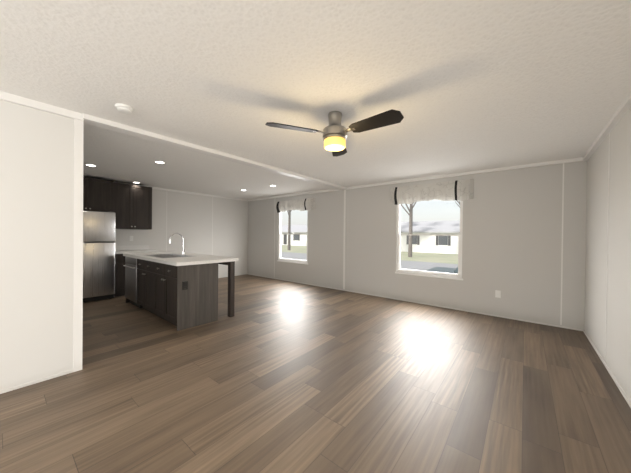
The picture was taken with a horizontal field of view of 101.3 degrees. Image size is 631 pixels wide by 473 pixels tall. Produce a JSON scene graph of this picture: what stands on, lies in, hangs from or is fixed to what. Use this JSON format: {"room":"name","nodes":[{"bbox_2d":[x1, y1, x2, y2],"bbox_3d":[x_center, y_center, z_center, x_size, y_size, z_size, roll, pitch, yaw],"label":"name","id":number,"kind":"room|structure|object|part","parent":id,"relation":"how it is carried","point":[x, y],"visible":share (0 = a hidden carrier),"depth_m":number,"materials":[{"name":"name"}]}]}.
{"room":"living room","nodes":[
{"label":"living room","id":0,"kind":"room"},
{"bbox_2d":[0,100,73,390],"bbox_3d":[-3.473,0.053,0.950,0.100,2.400,3.900,1,0,39],"label":"wall","id":1,"kind":"structure","parent":0,"point":[36,236],"depth_m":2.21,"materials":[{"name":"white paint"}]},
{"bbox_2d":[0,370,72,393],"bbox_3d":[-3.459,1.242,0.902,0.011,0.022,3.849,1,0,39],"label":"baseboard","id":2,"kind":"structure","parent":1,"relation":"attached to","point":[71,371],"depth_m":2.21,"materials":[{"name":"white paint"}]},
{"bbox_2d":[0,91,83,120],"bbox_3d":[-3.407,-1.116,0.906,0.030,0.060,3.912,1,0,39],"label":"crown molding","id":3,"kind":"structure","parent":1,"relation":"attached to","point":[4,96],"depth_m":2.19,"materials":[{"name":"white wood"}]},
{"bbox_2d":[115,189,247,276],"bbox_3d":[-4.915,0.012,5.090,0.120,2.400,8.756,1,0,39],"label":"wall","id":4,"kind":"structure","parent":0,"point":[189,218],"depth_m":7.07,"materials":[{"name":"white paint"}]},
{"bbox_2d":[83,177,114,212],"bbox_3d":[-4.535,-0.814,5.093,0.440,0.630,0.796,1,0,39],"label":"upper cabinet","id":5,"kind":"object","parent":4,"relation":"attached to","point":[98,194],"depth_m":5.09,"materials":[{"name":"black wood"}]},
{"bbox_2d":[115,182,151,228],"bbox_3d":[-4.091,-0.646,5.724,0.339,0.966,0.735,1,0,39],"label":"upper cabinet","id":6,"kind":"object","parent":4,"relation":"attached to","point":[129,206],"depth_m":5.62,"materials":[{"name":"black wood"}]},
{"bbox_2d":[116,182,247,200],"bbox_3d":[-4.839,-1.165,5.031,0.045,0.045,8.516,1,0,39],"label":"crown molding","id":7,"kind":"structure","parent":4,"relation":"attached to","point":[156,188],"depth_m":6.89,"materials":[{"name":"white wood"}]},
{"bbox_2d":[0,274,630,472],"bbox_3d":[-1.925,1.308,2.663,7.853,0.100,8.756,1,0,39],"label":"floor","id":8,"kind":"structure","parent":0,"point":[271,375],"depth_m":2.07,"materials":[{"name":"brown wood"}]},
{"bbox_2d":[83,211,114,301],"bbox_3d":[-4.377,0.368,4.945,0.718,1.702,0.750,1,0,39],"label":"refrigerator","id":9,"kind":"object","parent":8,"relation":"on","point":[98,255],"visible":0.48,"depth_m":4.85,"materials":[{"name":"grey metal"}]},
{"bbox_2d":[114,245,158,296],"bbox_3d":[-3.971,0.714,5.650,0.651,1.010,0.783,1,0,39],"label":"base cabinet","id":10,"kind":"object","parent":8,"relation":"on","point":[119,272],"visible":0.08,"depth_m":5.27,"materials":[{"name":"black wood"}]},
{"bbox_2d":[123,257,234,330],"bbox_3d":[-2.413,0.808,4.407,2.201,0.868,0.910,1,0,39],"label":"kitchen island","id":11,"kind":"object","parent":8,"relation":"on","point":[179,290],"depth_m":3.75,"materials":[{"name":"black wood"}]},
{"bbox_2d":[123,253,238,264],"bbox_3d":[-2.391,0.348,4.438,2.265,0.050,0.935,1,0,39],"label":"island countertop","id":12,"kind":"structure","parent":11,"relation":"on","point":[195,259],"depth_m":3.90,"materials":[{"name":"white stone"}]},
{"bbox_2d":[143,253,190,256],"bbox_3d":[-2.480,0.417,4.379,0.824,0.190,0.504,1,0,39],"label":"sink","id":13,"kind":"object","parent":12,"relation":"in","point":[144,254],"depth_m":4.60,"materials":[{"name":"silver metal"}]},
{"bbox_2d":[167,233,186,252],"bbox_3d":[-2.427,0.131,4.550,0.117,0.389,0.265,1,0,39],"label":"faucet","id":14,"kind":"object","parent":12,"relation":"on","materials":[{"name":"silver metal"}]},
{"bbox_2d":[182,280,187,290],"bbox_3d":[-1.759,0.662,3.488,0.009,0.115,0.075,1,0,39],"label":"outlet","id":15,"kind":"object","parent":11,"relation":"attached to","point":[184,282],"depth_m":3.49,"materials":[{"name":"black plastic"}]},
{"bbox_3d":[-2.487,0.808,4.331,2.180,0.868,0.582,1,0,39],"label":"panel","id":16,"kind":"part","parent":11,"relation":"part of","materials":[{"name":"brown wood"}]},
{"bbox_2d":[0,0,630,199],"bbox_3d":[-1.899,-1.182,2.647,7.853,0.080,8.756,1,0,39],"label":"ceiling","id":17,"kind":"structure","parent":0,"point":[461,86],"depth_m":1.85,"materials":[{"name":"white paint"}]},
{"bbox_2d":[84,163,97,166],"bbox_3d":[-3.673,-1.164,4.229,0.184,0.010,0.184,1,0,39],"label":"recessed light","id":18,"kind":"object","parent":17,"relation":"in","point":[91,165],"visible":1,"depth_m":4.23,"materials":[{"name":"white"}]},
{"bbox_2d":[115,103,133,113],"bbox_3d":[-1.680,-1.116,2.276,0.140,0.041,0.140,1,0,39],"label":"smoke detector","id":19,"kind":"object","parent":17,"relation":"attached to","point":[124,108],"visible":1,"depth_m":2.25,"materials":[{"name":"white plastic"}]},
{"bbox_2d":[153,160,165,163],"bbox_3d":[-2.412,-1.150,4.006,0.184,0.010,0.184,1,0,39],"label":"recessed light","id":20,"kind":"object","parent":17,"relation":"in","point":[158,161],"visible":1,"depth_m":4.00,"materials":[{"name":"white"}]},
{"bbox_2d":[82,113,346,189],"bbox_3d":[-0.770,-1.115,4.213,0.160,0.050,4.571,1,0,39],"label":"beam","id":21,"kind":"structure","parent":17,"relation":"attached to","point":[91,120],"depth_m":3.17,"materials":[{"name":"white wood"}]},
{"bbox_2d":[265,109,403,155],"bbox_3d":[0.280,-0.959,2.285,0.995,0.314,1.121,1,0,39],"label":"ceiling fan","id":22,"kind":"object","parent":17,"relation":"hanging from","point":[334,131],"visible":1,"depth_m":2.25,"materials":[{"name":"black wood"}]},
{"bbox_3d":[0.176,-0.840,2.363,0.198,0.072,0.198,1,0,39],"label":"glass","id":23,"kind":"part","parent":22,"relation":"part of","materials":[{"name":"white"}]},
{"bbox_3d":[0.177,-0.997,2.362,0.224,0.241,0.224,1,0,39],"label":"motor","id":24,"kind":"part","parent":22,"relation":"part of","materials":[{"name":"silver metal"}]},
{"bbox_2d":[248,161,586,329],"bbox_3d":[0.808,0.065,6.009,7.613,2.400,0.120,1,0,39],"label":"wall","id":25,"kind":"structure","parent":0,"point":[512,236],"depth_m":4.34,"materials":[{"name":"grey paint"}]},
{"bbox_2d":[277,210,307,264],"bbox_3d":[-0.615,-0.051,7.132,1.180,1.550,0.097,1,0,39],"label":"window","id":26,"kind":"structure","parent":25,"relation":"in","point":[280,259],"depth_m":7.24,"materials":[{"name":"white plastic"}]},
{"bbox_2d":[275,198,314,212],"bbox_3d":[-0.618,-0.826,6.987,1.460,0.320,0.135,1,0,39],"label":"valance","id":27,"kind":"object","parent":25,"relation":"attached to","point":[300,204],"visible":1,"depth_m":6.86,"materials":[{"name":"fabric"}]},
{"bbox_2d":[73,119,609,371],"bbox_3d":[-1.538,0.082,3.116,7.613,2.355,7.328,1,0,39],"label":"trim","id":28,"kind":"structure","parent":25,"relation":"attached to","point":[78,254],"depth_m":2.42,"materials":[{"name":"white wood"}]},
{"bbox_2d":[248,157,581,200],"bbox_3d":[0.771,-1.113,5.935,7.500,0.045,0.045,1,0,39],"label":"crown molding","id":29,"kind":"structure","parent":25,"relation":"attached to","point":[573,159],"depth_m":4.59,"materials":[{"name":"white wood"}]},
{"bbox_2d":[249,274,581,330],"bbox_3d":[0.757,1.254,5.963,7.560,0.022,0.012,1,0,39],"label":"baseboard","id":30,"kind":"structure","parent":25,"relation":"attached to","point":[249,274],"depth_m":4.62,"materials":[{"name":"white paint"}]},
{"bbox_2d":[395,199,462,279],"bbox_3d":[2.127,-0.015,4.909,1.220,1.540,0.097,1,0,39],"label":"window","id":31,"kind":"structure","parent":25,"relation":"in","point":[428,273],"depth_m":4.85,"materials":[{"name":"white plastic"}]},
{"bbox_2d":[390,179,473,204],"bbox_3d":[2.066,-0.800,4.811,1.490,0.358,0.135,1,0,39],"label":"valance","id":32,"kind":"object","parent":25,"relation":"attached to","point":[461,190],"visible":1,"depth_m":4.69,"materials":[{"name":"fabric"}]},
{"bbox_2d":[495,290,500,297],"bbox_3d":[2.953,0.931,4.184,0.072,0.116,0.008,1,0,39],"label":"outlet","id":33,"kind":"object","parent":25,"relation":"attached to","point":[497,294],"visible":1,"depth_m":4.18,"materials":[{"name":"white plastic"}]},
{"bbox_2d":[584,107,630,401],"bbox_3d":[1.091,0.104,0.220,0.120,2.400,8.756,1,0,39],"label":"wall","id":34,"kind":"structure","parent":0,"point":[616,332],"depth_m":2.49,"materials":[{"name":"white paint"}]},
{"bbox_2d":[582,329,630,407],"bbox_3d":[1.028,1.292,0.268,0.012,0.022,8.516,1,0,39],"label":"baseboard","id":35,"kind":"structure","parent":34,"relation":"attached to","point":[619,387],"depth_m":2.44,"materials":[{"name":"white paint"}]},
{"bbox_2d":[582,92,630,160],"bbox_3d":[1.039,-1.075,0.265,0.045,0.045,8.516,1,0,39],"label":"crown molding","id":36,"kind":"structure","parent":34,"relation":"attached to","point":[623,109],"depth_m":2.46,"materials":[{"name":"white wood"}]},
{"label":"outside","id":37,"kind":"structure","parent":0,"visible":0},
{"bbox_2d":[281,245,457,263],"bbox_3d":[23.909,2.107,45.401,100.000,0.200,89.580,1,0,39],"label":"ground","id":38,"kind":"structure","parent":37,"point":[436,257],"depth_m":26.10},
{"bbox_2d":[287,210,291,249],"bbox_3d":[-2.942,-4.326,33.623,6.805,12.267,7.965,1,0,39],"label":"tree","id":39,"kind":"object","parent":38,"relation":"on","point":[289,229],"depth_m":33.69,"materials":[{"name":"brown plant"}]},
{"bbox_2d":[281,233,306,245],"bbox_3d":[-4.884,0.383,54.320,16.000,2.550,8.000,1,0,39],"label":"house","id":40,"kind":"structure","parent":38,"relation":"on","point":[302,242],"depth_m":47.91,"materials":[{"name":"white"}]},
{"bbox_2d":[283,234,299,243],"bbox_3d":[-7.418,0.451,51.196,11.600,2.100,0.035,1,0,39],"label":"glazing","id":41,"kind":"object","parent":40,"relation":"attached to","point":[297,237],"depth_m":49.69,"materials":[{"name":"grey"}]},
{"bbox_2d":[281,225,306,232],"bbox_3d":[-4.864,-1.587,54.308,16.800,1.630,8.800,1,0,39],"label":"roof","id":42,"kind":"object","parent":40,"relation":"on","point":[297,229],"depth_m":50.14,"materials":[{"name":"grey"}]},
{"bbox_2d":[281,252,457,270],"bbox_3d":[3.308,1.944,19.994,100.000,0.020,7.000,1,0,39],"label":"street","id":43,"kind":"structure","parent":38,"relation":"on","point":[416,265],"depth_m":18.91,"materials":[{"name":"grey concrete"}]},
{"bbox_2d":[401,202,415,256],"bbox_3d":[8.734,-4.214,25.151,7.613,12.387,7.894,1,0,39],"label":"tree","id":44,"kind":"object","parent":38,"relation":"on","point":[410,213],"depth_m":24.76,"materials":[{"name":"brown plant"}]},
{"bbox_2d":[400,233,459,253],"bbox_3d":[14.438,0.693,36.077,12.000,2.550,8.000,1,0,39],"label":"house","id":45,"kind":"structure","parent":38,"relation":"on","point":[424,242],"depth_m":31.33,"materials":[{"name":"white"}]},
{"bbox_2d":[406,235,450,245],"bbox_3d":[11.981,0.763,32.890,9.400,2.100,0.035,1,0,39],"label":"window","id":46,"kind":"structure","parent":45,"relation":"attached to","point":[444,240],"depth_m":30.67,"materials":[{"name":"grey"}]},
{"bbox_2d":[400,221,459,232],"bbox_3d":[14.458,-1.277,36.064,12.800,1.630,8.800,1,0,39],"label":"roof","id":47,"kind":"object","parent":45,"relation":"on","point":[424,228],"depth_m":32.54,"materials":[{"name":"grey"}]},
{"bbox_2d":[425,267,457,273],"bbox_3d":[5.196,1.215,6.748,4.400,1.680,1.800,1,0,39],"label":"car","id":48,"kind":"object","parent":38,"relation":"on","point":[444,269],"depth_m":7.73,"materials":[{"name":"teal paint"}]}
]}

